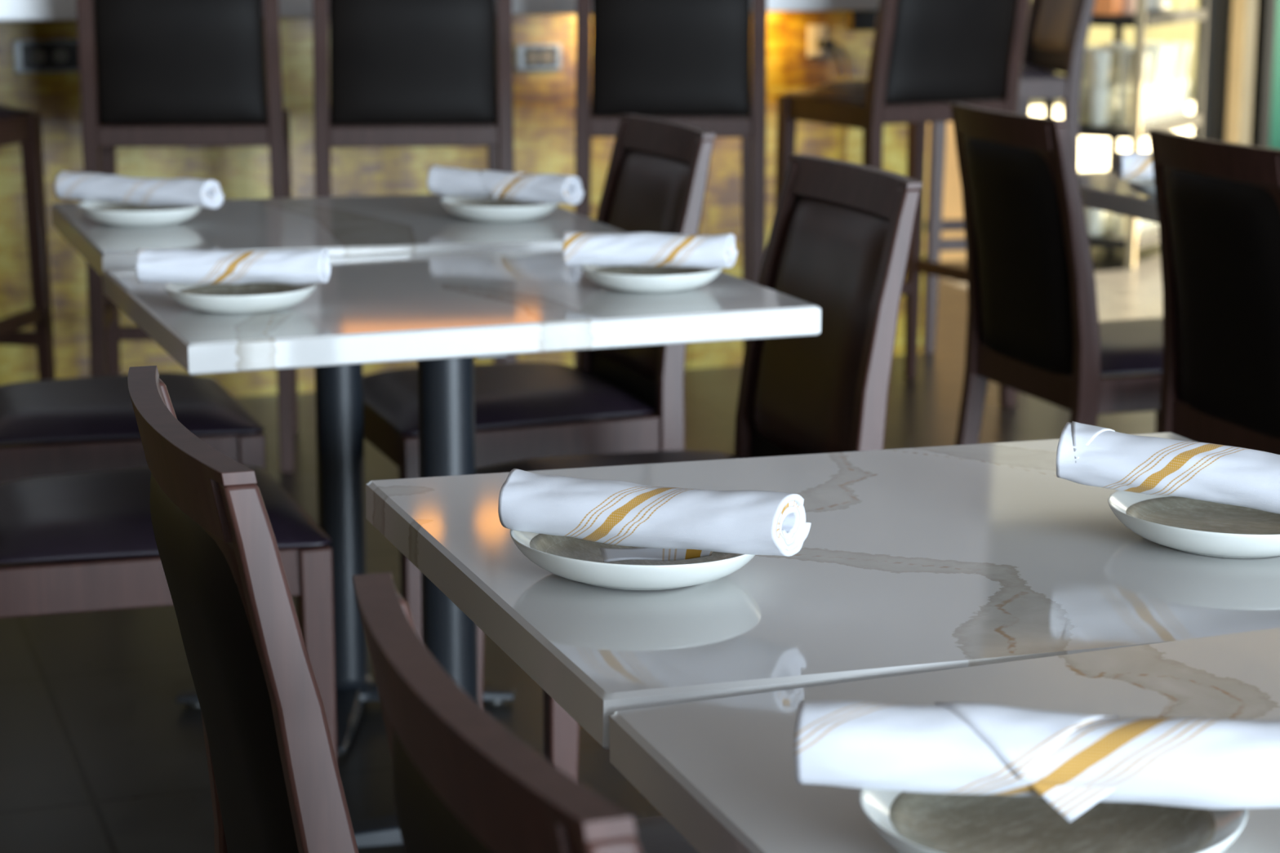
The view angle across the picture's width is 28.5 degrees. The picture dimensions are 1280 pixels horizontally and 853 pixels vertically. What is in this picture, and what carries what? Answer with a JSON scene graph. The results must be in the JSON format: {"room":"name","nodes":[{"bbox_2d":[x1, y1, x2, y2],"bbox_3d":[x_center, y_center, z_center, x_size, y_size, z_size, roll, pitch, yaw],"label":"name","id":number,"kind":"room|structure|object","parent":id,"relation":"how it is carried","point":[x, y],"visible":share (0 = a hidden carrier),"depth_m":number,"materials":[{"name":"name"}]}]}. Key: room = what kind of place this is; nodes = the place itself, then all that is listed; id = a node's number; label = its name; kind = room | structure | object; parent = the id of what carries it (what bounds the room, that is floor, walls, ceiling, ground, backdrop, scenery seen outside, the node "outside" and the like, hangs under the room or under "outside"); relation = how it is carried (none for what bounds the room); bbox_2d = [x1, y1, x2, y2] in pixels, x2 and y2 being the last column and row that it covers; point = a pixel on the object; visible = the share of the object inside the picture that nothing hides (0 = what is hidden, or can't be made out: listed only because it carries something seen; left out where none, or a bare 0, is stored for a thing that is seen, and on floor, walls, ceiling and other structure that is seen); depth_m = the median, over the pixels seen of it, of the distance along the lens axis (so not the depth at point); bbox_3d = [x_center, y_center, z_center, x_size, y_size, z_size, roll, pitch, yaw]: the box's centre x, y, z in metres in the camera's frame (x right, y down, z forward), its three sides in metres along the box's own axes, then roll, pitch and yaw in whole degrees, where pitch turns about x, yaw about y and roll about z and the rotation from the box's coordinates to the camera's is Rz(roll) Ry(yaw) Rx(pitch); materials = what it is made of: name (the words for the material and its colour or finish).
{"room":"restaurant dining room","nodes":[
{"label":"restaurant dining room","id":0,"kind":"room"},
{"bbox_2d":[0,10,927,397],"bbox_3d":[-1.673,-0.508,6.052,5.160,0.955,0.120,-4,12,-19],"label":"wall","id":1,"kind":"structure","parent":0,"point":[544,100],"depth_m":6.32,"materials":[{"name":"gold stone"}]},
{"bbox_2d":[12,39,79,72],"bbox_3d":[-1.409,-0.883,5.997,0.165,0.078,0.014,-4,12,-19],"label":"wall outlet","id":2,"kind":"object","parent":1,"relation":"attached to","point":[33,55],"visible":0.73,"depth_m":5.99,"materials":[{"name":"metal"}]},
{"bbox_2d":[30,48,45,63],"bbox_3d":[-1.432,-0.881,5.984,0.036,0.034,0.004,-4,12,-19],"label":"socket","id":3,"kind":"object","parent":2,"relation":"attached to","point":[37,55],"depth_m":5.98,"materials":[{"name":"grey plastic"}]},
{"bbox_2d":[53,48,68,62],"bbox_3d":[-1.383,-0.884,6.001,0.036,0.034,0.004,-4,12,-19],"label":"socket","id":4,"kind":"object","parent":2,"relation":"attached to","point":[60,55],"depth_m":6.00,"materials":[{"name":"grey plastic"}]},
{"bbox_2d":[0,0,879,21],"bbox_3d":[-1.850,-1.035,5.938,4.820,0.117,1.050,-4,12,-19],"label":"countertop","id":5,"kind":"structure","parent":1,"relation":"on","point":[10,10],"depth_m":5.78,"materials":[{"name":"white stone"}]},
{"bbox_2d":[515,43,561,70],"bbox_3d":[-0.257,-0.941,6.404,0.120,0.066,0.014,-4,12,-19],"label":"wall outlet","id":6,"kind":"object","parent":1,"relation":"attached to","point":[542,56],"visible":1,"depth_m":6.40,"materials":[{"name":"metal"}]},
{"bbox_2d":[525,50,539,63],"bbox_3d":[-0.273,-0.939,6.393,0.036,0.034,0.004,-4,12,-19],"label":"socket","id":7,"kind":"object","parent":6,"relation":"attached to","point":[531,56],"depth_m":6.39,"materials":[{"name":"grey plastic"}]},
{"bbox_2d":[540,49,553,63],"bbox_3d":[-0.237,-0.941,6.405,0.036,0.034,0.004,-4,12,-19],"label":"socket","id":8,"kind":"object","parent":6,"relation":"attached to","point":[546,55],"depth_m":6.40,"materials":[{"name":"grey plastic"}]},
{"bbox_2d":[807,24,826,57],"bbox_3d":[0.469,-1.020,6.652,0.055,0.085,0.012,-4,12,-19],"label":"wall outlet","id":9,"kind":"object","parent":1,"relation":"attached to","point":[815,32],"visible":1,"depth_m":6.65,"materials":[{"name":"beige plastic"}]},
{"bbox_2d":[811,44,823,55],"bbox_3d":[0.470,-0.997,6.653,0.032,0.030,0.004,-4,12,-19],"label":"socket","id":10,"kind":"object","parent":9,"relation":"attached to","point":[815,51],"depth_m":6.65,"materials":[{"name":"beige plastic"}]},
{"bbox_2d":[812,26,823,38],"bbox_3d":[0.470,-1.040,6.644,0.032,0.030,0.004,-4,12,-19],"label":"socket","id":11,"kind":"object","parent":9,"relation":"attached to","point":[817,32],"depth_m":6.64,"materials":[{"name":"beige plastic"}]},
{"bbox_2d":[817,39,850,161],"bbox_3d":[0.517,-0.607,6.726,0.090,0.846,0.045,-4,12,-19],"label":"power cord","id":12,"kind":"object","parent":1,"relation":"hanging from","point":[822,43],"visible":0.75,"depth_m":6.64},
{"bbox_2d":[846,9,877,30],"bbox_3d":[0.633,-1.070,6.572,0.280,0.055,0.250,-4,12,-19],"label":"electrical outlet","id":13,"kind":"object","parent":1,"relation":"attached to","point":[856,20],"visible":0.12,"depth_m":6.42,"materials":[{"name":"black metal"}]},
{"bbox_2d":[0,241,1162,852],"bbox_3d":[2.393,0.887,1.976,12.100,0.100,15.800,-4,12,-19],"label":"floor","id":14,"kind":"structure","parent":0,"point":[99,753],"depth_m":3.98,"materials":[{"name":"tile"}]},
{"bbox_2d":[0,105,55,380],"bbox_3d":[-1.605,-0.486,5.482,0.436,1.145,0.512,3,12,12],"label":"bar stool","id":15,"kind":"object","parent":14,"relation":"on","point":[23,126],"visible":0.93,"depth_m":5.66,"materials":[{"name":"brown wood"}]},
{"bbox_2d":[0,372,266,484],"bbox_3d":[-0.889,-0.007,3.850,0.553,0.874,0.462,-4,12,-19],"label":"dining chair","id":16,"kind":"object","parent":14,"relation":"on","point":[96,412],"visible":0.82,"depth_m":3.72,"materials":[{"name":"brown leather"}]},
{"bbox_2d":[0,465,337,761],"bbox_3d":[-0.710,0.129,3.196,0.553,0.874,0.462,-4,12,-19],"label":"dining chair","id":17,"kind":"object","parent":14,"relation":"on","point":[100,522],"visible":0.7,"depth_m":3.06,"materials":[{"name":"brown leather"}]},
{"bbox_2d":[75,0,298,472],"bbox_3d":[-0.988,-0.495,5.532,0.436,1.145,0.512,-1,12,-7],"label":"bar stool","id":18,"kind":"object","parent":14,"relation":"on","point":[153,73],"visible":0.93,"depth_m":5.30,"materials":[{"name":"brown leather"}]},
{"bbox_2d":[51,194,626,756],"bbox_3d":[-0.455,0.059,3.821,0.762,0.758,0.610,-4,12,-19],"label":"table","id":19,"kind":"object","parent":14,"relation":"on","point":[358,226],"visible":0.68,"depth_m":3.77,"materials":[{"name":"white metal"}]},
{"bbox_2d":[77,200,202,226],"bbox_3d":[-0.728,-0.311,3.668,0.180,0.030,0.180,-7,14,-32],"label":"plate","id":20,"kind":"object","parent":19,"relation":"on","point":[120,215],"visible":0.84,"depth_m":3.61,"materials":[{"name":"white ceramic"}]},
{"bbox_2d":[54,171,223,208],"bbox_3d":[-0.730,-0.344,3.659,0.266,0.045,0.045,5,13,23],"label":"rolled napkin","id":21,"kind":"object","parent":20,"relation":"on","point":[115,188],"visible":1,"depth_m":3.64,"materials":[{"name":"fabric"}]},
{"bbox_2d":[440,195,558,222],"bbox_3d":[-0.210,-0.327,3.783,0.180,0.030,0.180,-8,14,-34],"label":"plate","id":22,"kind":"object","parent":19,"relation":"on","point":[483,210],"visible":0.89,"depth_m":3.73,"materials":[{"name":"white ceramic"}]},
{"bbox_2d":[426,164,584,204],"bbox_3d":[-0.202,-0.361,3.761,0.247,0.050,0.048,7,13,26],"label":"rolled napkin","id":23,"kind":"object","parent":22,"relation":"on","point":[521,187],"visible":1,"depth_m":3.74,"materials":[{"name":"fabric"}]},
{"bbox_2d":[127,365,698,852],"bbox_3d":[-0.103,0.405,1.877,0.553,0.874,0.462,-4,12,-19],"label":"dining chair","id":24,"kind":"object","parent":14,"relation":"on","point":[276,785],"visible":0.97,"depth_m":1.62,"materials":[{"name":"brown wood"}]},
{"bbox_2d":[198,524,262,666],"bbox_3d":[-0.278,0.205,1.772,0.100,0.351,0.362,-4,12,-19],"label":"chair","id":25,"kind":"object","parent":24,"relation":"on","point":[230,555],"depth_m":1.60,"materials":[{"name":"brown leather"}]},
{"bbox_2d":[312,0,517,364],"bbox_3d":[-0.500,-0.496,5.542,0.436,1.145,0.512,-1,12,-7],"label":"bar stool","id":26,"kind":"object","parent":14,"relation":"on","point":[403,73],"visible":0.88,"depth_m":5.30,"materials":[{"name":"brown leather"}]},
{"bbox_2d":[102,247,821,848],"bbox_3d":[-0.247,0.187,3.248,0.762,0.743,0.610,-4,13,-20],"label":"table","id":27,"kind":"object","parent":14,"relation":"on","point":[441,312],"visible":0.71,"depth_m":3.03,"materials":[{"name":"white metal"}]},
{"bbox_2d":[164,282,316,314],"bbox_3d":[-0.476,-0.156,3.002,0.180,0.028,0.180,11,16,41],"label":"plate","id":28,"kind":"object","parent":27,"relation":"on","point":[253,297],"visible":0.87,"depth_m":2.96,"materials":[{"name":"white ceramic"}]},
{"bbox_2d":[136,248,331,284],"bbox_3d":[-0.483,-0.190,2.991,0.227,0.044,0.044,0,12,-2],"label":"rolled napkin","id":29,"kind":"object","parent":28,"relation":"on","point":[182,266],"visible":1,"depth_m":2.98,"materials":[{"name":"fabric"}]},
{"bbox_2d":[580,265,723,293],"bbox_3d":[0.015,-0.189,3.163,0.180,0.028,0.180,-3,12,-15],"label":"plate","id":30,"kind":"object","parent":27,"relation":"on","point":[628,278],"visible":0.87,"depth_m":3.11,"materials":[{"name":"white ceramic"}]},
{"bbox_2d":[563,231,737,268],"bbox_3d":[0.013,-0.221,3.143,0.216,0.044,0.049,1,12,6],"label":"rolled napkin","id":31,"kind":"object","parent":30,"relation":"on","point":[597,249],"visible":1,"depth_m":3.13,"materials":[{"name":"fabric"}]},
{"bbox_2d":[352,572,641,852],"bbox_3d":[0.131,0.526,1.294,0.553,0.874,0.462,-4,12,-19],"label":"dining chair","id":32,"kind":"object","parent":14,"relation":"on","point":[463,782],"visible":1,"depth_m":1.09,"materials":[{"name":"brown wood"}]},
{"bbox_2d":[362,114,715,640],"bbox_3d":[-0.167,-0.037,4.003,0.553,0.874,0.462,-4,12,-19],"label":"dining chair","id":33,"kind":"object","parent":14,"relation":"on","point":[624,399],"visible":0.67,"depth_m":3.87,"materials":[{"name":"brown leather"}]},
{"bbox_2d":[595,149,689,382],"bbox_3d":[0.009,-0.262,4.020,0.100,0.351,0.362,-4,12,-19],"label":"cushion","id":34,"kind":"object","parent":33,"relation":"on","point":[644,190],"depth_m":4.00,"materials":[{"name":"brown leather"}]},
{"bbox_2d":[574,0,767,367],"bbox_3d":[0.066,-0.543,5.773,0.436,1.145,0.512,0,12,-1],"label":"bar stool","id":35,"kind":"object","parent":14,"relation":"on","point":[697,63],"visible":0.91,"depth_m":5.53,"materials":[{"name":"brown leather"}]},
{"bbox_2d":[475,154,922,781],"bbox_3d":[0.073,0.100,3.344,0.553,0.874,0.462,-4,12,-19],"label":"dining chair","id":36,"kind":"object","parent":14,"relation":"on","point":[839,242],"visible":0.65,"depth_m":3.32,"materials":[{"name":"brown leather"}]},
{"bbox_2d":[754,196,889,454],"bbox_3d":[0.249,-0.124,3.361,0.100,0.351,0.362,-4,12,-19],"label":"cushion","id":37,"kind":"object","parent":36,"relation":"on","point":[832,254],"depth_m":3.32,"materials":[{"name":"brown leather"}]},
{"bbox_2d":[365,432,1279,750],"bbox_3d":[0.234,0.445,1.994,0.762,0.750,0.610,-4,12,-19],"label":"table","id":38,"kind":"object","parent":14,"relation":"on","point":[917,560],"visible":0.7,"depth_m":1.77,"materials":[{"name":"white stone"}]},
{"bbox_2d":[510,529,755,590],"bbox_3d":[-0.002,0.089,1.788,0.180,0.032,0.180,-4,12,-18],"label":"plate","id":39,"kind":"object","parent":38,"relation":"on","point":[575,559],"visible":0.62,"depth_m":1.73,"materials":[{"name":"white ceramic"}]},
{"bbox_2d":[497,468,811,563],"bbox_3d":[0.010,0.066,1.754,0.216,0.060,0.058,4,12,20],"label":"rolled napkin","id":40,"kind":"object","parent":39,"relation":"on","point":[667,523],"visible":1,"depth_m":1.73,"materials":[{"name":"fabric"}]},
{"bbox_2d":[1107,489,1279,558],"bbox_3d":[0.446,0.074,1.908,0.180,0.030,0.180,3,12,14],"label":"plate","id":41,"kind":"object","parent":38,"relation":"on","point":[1196,526],"visible":0.81,"depth_m":1.92,"materials":[{"name":"white ceramic"}]},
{"bbox_2d":[1056,421,1279,514],"bbox_3d":[0.426,0.033,1.881,0.228,0.056,0.048,5,13,24],"label":"rolled napkin","id":42,"kind":"object","parent":41,"relation":"on","point":[1087,455],"visible":1,"depth_m":1.88,"materials":[{"name":"fabric"}]},
{"bbox_2d":[774,0,1029,408],"bbox_3d":[0.647,-0.624,6.169,0.436,1.145,0.512,-6,13,-28],"label":"bar stool","id":43,"kind":"object","parent":14,"relation":"on","point":[926,56],"visible":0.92,"depth_m":5.97,"materials":[{"name":"brown wood"}]},
{"bbox_2d":[608,627,1279,852],"bbox_3d":[0.440,0.560,1.420,0.762,0.758,0.610,-4,12,-18],"label":"table","id":44,"kind":"object","parent":14,"relation":"on","point":[721,771],"visible":0.5,"depth_m":1.49,"materials":[{"name":"white stone"}]},
{"bbox_2d":[859,788,1248,852],"bbox_3d":[0.207,0.201,1.269,0.192,0.033,0.192,0,12,0],"label":"plate","id":45,"kind":"object","parent":44,"relation":"on","point":[908,822],"visible":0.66,"depth_m":1.27,"materials":[{"name":"white ceramic"}]},
{"bbox_2d":[794,700,1279,822],"bbox_3d":[0.211,0.166,1.258,0.266,0.052,0.049,2,12,8],"label":"rolled napkin","id":46,"kind":"object","parent":45,"relation":"on","point":[1074,762],"visible":1,"depth_m":1.24,"materials":[{"name":"fabric"}]},
{"bbox_2d":[923,0,1095,354],"bbox_3d":[0.996,-0.812,7.078,0.512,1.145,0.436,-2,12,-11],"label":"bar stool","id":47,"kind":"object","parent":14,"relation":"on","point":[1057,31],"visible":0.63,"depth_m":6.89,"materials":[{"name":"brown wood"}]},
{"bbox_2d":[1032,0,1080,53],"bbox_3d":[1.192,-1.189,7.040,0.085,0.298,0.354,-2,12,-11],"label":"cushion","id":48,"kind":"object","parent":47,"relation":"on","point":[1055,22],"depth_m":7.06,"materials":[{"name":"brown leather"}]},
{"bbox_2d":[950,102,1163,445],"bbox_3d":[0.823,-0.119,4.405,0.553,0.874,0.462,-4,12,-19],"label":"dining chair","id":49,"kind":"object","parent":14,"relation":"on","point":[1034,329],"visible":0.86,"depth_m":4.24,"materials":[{"name":"brown leather"}]},
{"bbox_2d":[962,133,1068,319],"bbox_3d":[0.648,-0.318,4.300,0.100,0.351,0.362,-4,12,-19],"label":"cushion","id":50,"kind":"object","parent":49,"relation":"on","point":[1015,186],"depth_m":4.25,"materials":[{"name":"brown leather"}]},
{"bbox_2d":[1076,172,1158,223],"bbox_3d":[1.163,-0.054,4.428,0.762,0.740,0.610,-4,12,-19],"label":"table","id":51,"kind":"object","parent":14,"relation":"on","point":[1104,192],"visible":0.13,"depth_m":4.27,"materials":[{"name":"grey stone"}]},
{"bbox_2d":[1126,178,1155,199],"bbox_3d":[0.897,-0.394,4.169,0.180,0.028,0.180,-5,13,-24],"label":"plate","id":52,"kind":"object","parent":51,"relation":"on","point":[1145,187],"visible":0.2,"depth_m":4.14,"materials":[{"name":"white ceramic"}]},
{"bbox_2d":[1115,151,1153,179],"bbox_3d":[0.896,-0.435,4.186,0.205,0.046,0.049,-1,12,-5],"label":"rolled napkin","id":53,"kind":"object","parent":52,"relation":"on","point":[1131,165],"visible":0.41,"depth_m":4.16,"materials":[{"name":"fabric"}]},
{"bbox_2d":[1044,0,1208,268],"bbox_3d":[1.712,-1.475,8.786,0.348,1.750,0.728,7,13,29],"label":"rack","id":54,"kind":"object","parent":14,"relation":"on","point":[1143,19],"visible":0.44,"depth_m":8.60,"materials":[{"name":"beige metal"}]},
{"bbox_2d":[1080,84,1091,122],"bbox_3d":[1.530,-1.123,8.741,0.072,0.127,0.072,-4,12,-19],"label":"glass tumbler","id":55,"kind":"object","parent":54,"relation":"on","point":[1085,104],"visible":0.39,"depth_m":8.71,"materials":[{"name":"white"}]},
{"bbox_2d":[1081,47,1093,84],"bbox_3d":[1.531,-1.249,8.715,0.072,0.127,0.072,-4,12,-19],"label":"glass tumbler","id":56,"kind":"object","parent":55,"relation":"on","point":[1086,65],"visible":0.38,"depth_m":8.69,"materials":[{"name":"white"}]},
{"bbox_2d":[1084,207,1104,235],"bbox_3d":[1.570,-0.729,8.688,0.072,0.127,0.072,-4,12,-19],"label":"glass tumbler","id":57,"kind":"object","parent":54,"relation":"on","point":[1094,217],"visible":0.58,"depth_m":8.67,"materials":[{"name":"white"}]},
{"bbox_2d":[1088,87,1110,125],"bbox_3d":[1.571,-1.096,8.612,0.072,0.127,0.072,-4,12,-19],"label":"glass tumbler","id":58,"kind":"object","parent":54,"relation":"on","point":[1099,98],"visible":1,"depth_m":8.59,"materials":[{"name":"white"}]},
{"bbox_2d":[1090,48,1111,88],"bbox_3d":[1.571,-1.222,8.586,0.072,0.127,0.072,-4,12,-19],"label":"glass tumbler","id":59,"kind":"object","parent":58,"relation":"on","point":[1100,59],"visible":1,"depth_m":8.56,"materials":[{"name":"white"}]},
{"bbox_2d":[1102,211,1112,231],"bbox_3d":[1.617,-0.745,8.769,0.072,0.127,0.072,-4,12,-19],"label":"glass tumbler","id":60,"kind":"object","parent":54,"relation":"on","point":[1108,216],"visible":0.33,"depth_m":8.75,"materials":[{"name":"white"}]},
{"bbox_2d":[1093,0,1123,14],"bbox_3d":[1.553,-1.475,8.561,0.160,0.140,0.100,7,13,29],"label":"carton","id":61,"kind":"object","parent":54,"relation":"on","point":[1101,6],"visible":0.52,"depth_m":8.51,"materials":[{"name":"orange cardboard"}]},
{"bbox_2d":[1106,85,1119,123],"bbox_3d":[1.617,-1.113,8.693,0.072,0.127,0.072,-4,12,-19],"label":"glass tumbler","id":62,"kind":"object","parent":54,"relation":"on","point":[1113,101],"visible":0.61,"depth_m":8.67,"materials":[{"name":"white"}]},
{"bbox_2d":[1107,84,1119,121],"bbox_3d":[1.664,-1.129,8.774,0.072,0.127,0.072,-4,12,-19],"label":"glass tumbler","id":63,"kind":"object","parent":54,"relation":"on","point":[1117,117],"visible":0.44,"depth_m":8.76,"materials":[{"name":"white"}]},
{"bbox_2d":[1108,46,1129,84],"bbox_3d":[1.665,-1.255,8.748,0.072,0.127,0.072,-4,12,-19],"label":"glass tumbler","id":64,"kind":"object","parent":63,"relation":"on","point":[1114,62],"visible":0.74,"depth_m":8.72,"materials":[{"name":"white"}]},
{"bbox_2d":[1112,213,1127,236],"bbox_3d":[1.657,-0.719,8.640,0.072,0.127,0.072,-4,12,-19],"label":"glass tumbler","id":65,"kind":"object","parent":54,"relation":"on","point":[1120,222],"visible":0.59,"depth_m":8.62,"materials":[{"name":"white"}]},
{"bbox_2d":[1088,224,1159,249],"bbox_3d":[1.710,-0.699,8.948,0.348,0.035,0.728,7,13,29],"label":"shelf","id":66,"kind":"object","parent":54,"relation":"attached to","point":[1134,240],"depth_m":8.62,"materials":[{"name":"black metal"}]},
{"bbox_2d":[1116,88,1133,126],"bbox_3d":[1.658,-1.086,8.564,0.072,0.127,0.072,-4,12,-19],"label":"glass tumbler","id":67,"kind":"object","parent":54,"relation":"on","point":[1124,95],"visible":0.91,"depth_m":8.54,"materials":[{"name":"white"}]},
{"bbox_2d":[1118,49,1134,88],"bbox_3d":[1.658,-1.211,8.537,0.072,0.127,0.072,-4,12,-19],"label":"glass tumbler","id":68,"kind":"object","parent":67,"relation":"on","point":[1126,57],"visible":0.89,"depth_m":8.51,"materials":[{"name":"white"}]},
{"bbox_2d":[1121,0,1136,13],"bbox_3d":[1.638,-1.493,8.649,0.160,0.140,0.100,7,13,29],"label":"carton","id":69,"kind":"object","parent":54,"relation":"on","point":[1129,6],"visible":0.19,"depth_m":8.59,"materials":[{"name":"cardboard"}]},
{"bbox_2d":[1079,113,1201,138],"bbox_3d":[1.711,-1.066,8.871,0.348,0.035,0.728,7,13,29],"label":"shelf","id":70,"kind":"object","parent":54,"relation":"attached to","point":[1137,131],"depth_m":8.58,"materials":[{"name":"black metal"}]},
{"bbox_2d":[1138,219,1148,230],"bbox_3d":[1.750,-0.752,8.802,0.072,0.127,0.072,-4,12,-19],"label":"glass tumbler","id":71,"kind":"object","parent":54,"relation":"on","point":[1143,224],"visible":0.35,"depth_m":8.79,"materials":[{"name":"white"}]},
{"bbox_2d":[1141,86,1147,124],"bbox_3d":[1.705,-1.102,8.645,0.072,0.127,0.072,-4,12,-19],"label":"glass tumbler","id":72,"kind":"object","parent":54,"relation":"on","point":[1144,88],"visible":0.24,"depth_m":8.62,"materials":[{"name":"white"}]},
{"bbox_2d":[1127,48,1149,87],"bbox_3d":[1.705,-1.228,8.618,0.072,0.127,0.072,-4,12,-19],"label":"glass tumbler","id":73,"kind":"object","parent":72,"relation":"on","point":[1146,51],"visible":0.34,"depth_m":8.60,"materials":[{"name":"white"}]},
{"bbox_2d":[1090,8,1207,26],"bbox_3d":[1.712,-1.433,8.795,0.348,0.035,0.728,7,13,29],"label":"shelf","id":74,"kind":"object","parent":54,"relation":"attached to","point":[1143,18],"depth_m":8.50,"materials":[{"name":"black metal"}]},
{"bbox_2d":[1143,84,1155,122],"bbox_3d":[1.751,-1.119,8.726,0.072,0.127,0.072,-4,12,-19],"label":"glass tumbler","id":75,"kind":"object","parent":54,"relation":"on","point":[1151,91],"visible":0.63,"depth_m":8.70,"materials":[{"name":"white"}]},
{"bbox_2d":[1145,83,1164,120],"bbox_3d":[1.798,-1.136,8.807,0.072,0.127,0.072,-4,12,-19],"label":"glass tumbler","id":76,"kind":"object","parent":54,"relation":"on","point":[1158,100],"visible":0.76,"depth_m":8.78,"materials":[{"name":"white"}]},
{"bbox_2d":[1145,45,1166,84],"bbox_3d":[1.798,-1.262,8.780,0.072,0.127,0.072,-4,12,-19],"label":"glass tumbler","id":77,"kind":"object","parent":76,"relation":"on","point":[1157,55],"visible":0.97,"depth_m":8.76,"materials":[{"name":"white"}]},
{"bbox_2d":[1146,5,1169,10],"bbox_3d":[1.761,-1.476,8.875,0.210,0.014,0.210,-4,12,-19],"label":"serving plate","id":78,"kind":"object","parent":54,"relation":"on","point":[1160,6],"visible":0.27,"depth_m":8.81,"materials":[{"name":"white ceramic"}]},
{"bbox_2d":[1146,2,1169,7],"bbox_3d":[1.761,-1.487,8.873,0.210,0.014,0.210,-4,12,-19],"label":"serving plate","id":79,"kind":"object","parent":78,"relation":"on","point":[1160,3],"visible":0.21,"depth_m":8.81,"materials":[{"name":"white ceramic"}]},
{"bbox_2d":[1160,81,1173,119],"bbox_3d":[1.845,-1.153,8.887,0.072,0.127,0.072,-4,12,-19],"label":"glass tumbler","id":80,"kind":"object","parent":54,"relation":"on","point":[1168,88],"visible":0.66,"depth_m":8.86,"materials":[{"name":"white"}]},
{"bbox_2d":[1154,44,1174,82],"bbox_3d":[1.845,-1.278,8.861,0.072,0.127,0.072,-4,12,-19],"label":"glass tumbler","id":81,"kind":"object","parent":80,"relation":"on","point":[1170,51],"visible":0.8,"depth_m":8.84,"materials":[{"name":"white"}]},
{"bbox_2d":[1162,0,1186,9],"bbox_3d":[1.901,-1.637,8.949,0.100,0.300,0.100,-4,12,-19],"label":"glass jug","id":82,"kind":"object","parent":54,"relation":"on","point":[1174,4],"visible":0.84,"depth_m":8.93,"materials":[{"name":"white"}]},
{"bbox_2d":[1168,80,1182,116],"bbox_3d":[1.892,-1.169,8.969,0.072,0.127,0.072,-4,12,-19],"label":"glass tumbler","id":83,"kind":"object","parent":54,"relation":"on","point":[1176,83],"visible":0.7,"depth_m":8.94,"materials":[{"name":"white"}]},
{"bbox_2d":[1171,78,1190,115],"bbox_3d":[1.938,-1.186,9.050,0.072,0.127,0.072,-4,12,-19],"label":"glass tumbler","id":84,"kind":"object","parent":54,"relation":"on","point":[1185,82],"visible":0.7,"depth_m":9.02,"materials":[{"name":"white"}]},
{"bbox_2d":[1170,42,1191,79],"bbox_3d":[1.939,-1.312,9.023,0.072,0.127,0.072,-4,12,-19],"label":"glass tumbler","id":85,"kind":"object","parent":84,"relation":"on","point":[1182,50],"visible":0.99,"depth_m":9.00,"materials":[{"name":"white"}]},
{"bbox_3d":[1.671,-1.173,8.984,0.072,0.127,0.072,-4,12,-19],"label":"glass tumbler","id":86,"kind":"object","parent":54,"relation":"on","visible":0},
{"bbox_2d":[1099,43,1119,79],"bbox_3d":[1.671,-1.299,8.958,0.072,0.127,0.072,-4,12,-19],"label":"glass tumbler","id":87,"kind":"object","parent":86,"relation":"on","point":[1104,46],"visible":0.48,"depth_m":8.92,"materials":[{"name":"white"}]},
{"bbox_2d":[1147,128,1279,454],"bbox_3d":[1.068,-0.012,3.893,0.553,0.874,0.462,-4,12,-19],"label":"dining chair","id":88,"kind":"object","parent":14,"relation":"on","point":[1218,202],"visible":0.91,"depth_m":3.78,"materials":[{"name":"brown leather"}]},
{"bbox_2d":[1162,164,1279,375],"bbox_3d":[0.893,-0.211,3.788,0.100,0.351,0.362,-4,12,-19],"label":"cushion","id":89,"kind":"object","parent":88,"relation":"on","point":[1221,223],"depth_m":3.76,"materials":[{"name":"brown leather"}]},
{"bbox_2d":[924,121,966,262],"bbox_3d":[0.557,-1.163,8.872,1.300,1.100,0.800,-4,12,-19],"label":"wall partition","id":90,"kind":"structure","parent":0,"point":[953,209],"depth_m":8.70,"materials":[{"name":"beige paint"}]},
{"bbox_2d":[1212,0,1231,141],"bbox_3d":[2.306,-2.305,9.713,2.700,3.000,0.120,-4,12,-19],"label":"wall","id":91,"kind":"structure","parent":0,"point":[1224,10],"depth_m":9.83,"materials":[{"name":"brown metal"}]},
{"bbox_2d":[1202,0,1218,139],"bbox_3d":[1.710,-2.091,9.541,1.135,2.550,0.060,-4,12,-19],"label":"window","id":92,"kind":"structure","parent":91,"relation":"in","point":[1213,5],"depth_m":9.84,"materials":[{"name":"brown metal"}]},
{"bbox_2d":[1225,0,1257,145],"bbox_3d":[2.333,-2.127,9.597,0.050,2.700,0.100,-4,12,-19],"label":"trim","id":93,"kind":"structure","parent":91,"relation":"attached to","point":[1244,12],"depth_m":9.73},
{"bbox_2d":[1250,0,1275,147],"bbox_3d":[2.415,-2.133,9.626,0.035,2.700,0.100,-4,12,-19],"label":"trim","id":94,"kind":"structure","parent":91,"relation":"attached to","point":[1265,8],"depth_m":9.75,"materials":[{"name":"brown metal"}]},
{"bbox_2d":[1267,0,1277,147],"bbox_3d":[2.871,-2.173,9.946,0.900,2.550,0.060,-4,12,-19],"label":"window","id":95,"kind":"structure","parent":91,"relation":"in","point":[1276,0],"depth_m":9.94,"materials":[{"name":"brown metal"}]},
{"label":"outside","id":96,"kind":"structure","parent":0,"visible":0},
{"bbox_2d":[1029,97,1194,173],"bbox_3d":[3.587,-1.813,15.122,12.000,0.120,8.550,-4,12,-19],"label":"pavement","id":97,"kind":"structure","parent":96,"point":[1093,151],"depth_m":13.16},
{"bbox_2d":[1029,0,1199,102],"bbox_3d":[3.112,-3.242,16.196,12.000,2.400,0.300,-4,12,-19],"label":"wall","id":98,"kind":"structure","parent":97,"relation":"on","point":[1183,32],"depth_m":16.29,"materials":[{"name":"yellow paint"}]},
{"bbox_2d":[1269,0,1279,148],"bbox_3d":[3.215,-1.666,11.955,0.840,0.880,0.840,-4,12,-19],"label":"planter","id":99,"kind":"object","parent":97,"relation":"on","point":[1274,141],"visible":0.02,"depth_m":11.72,"materials":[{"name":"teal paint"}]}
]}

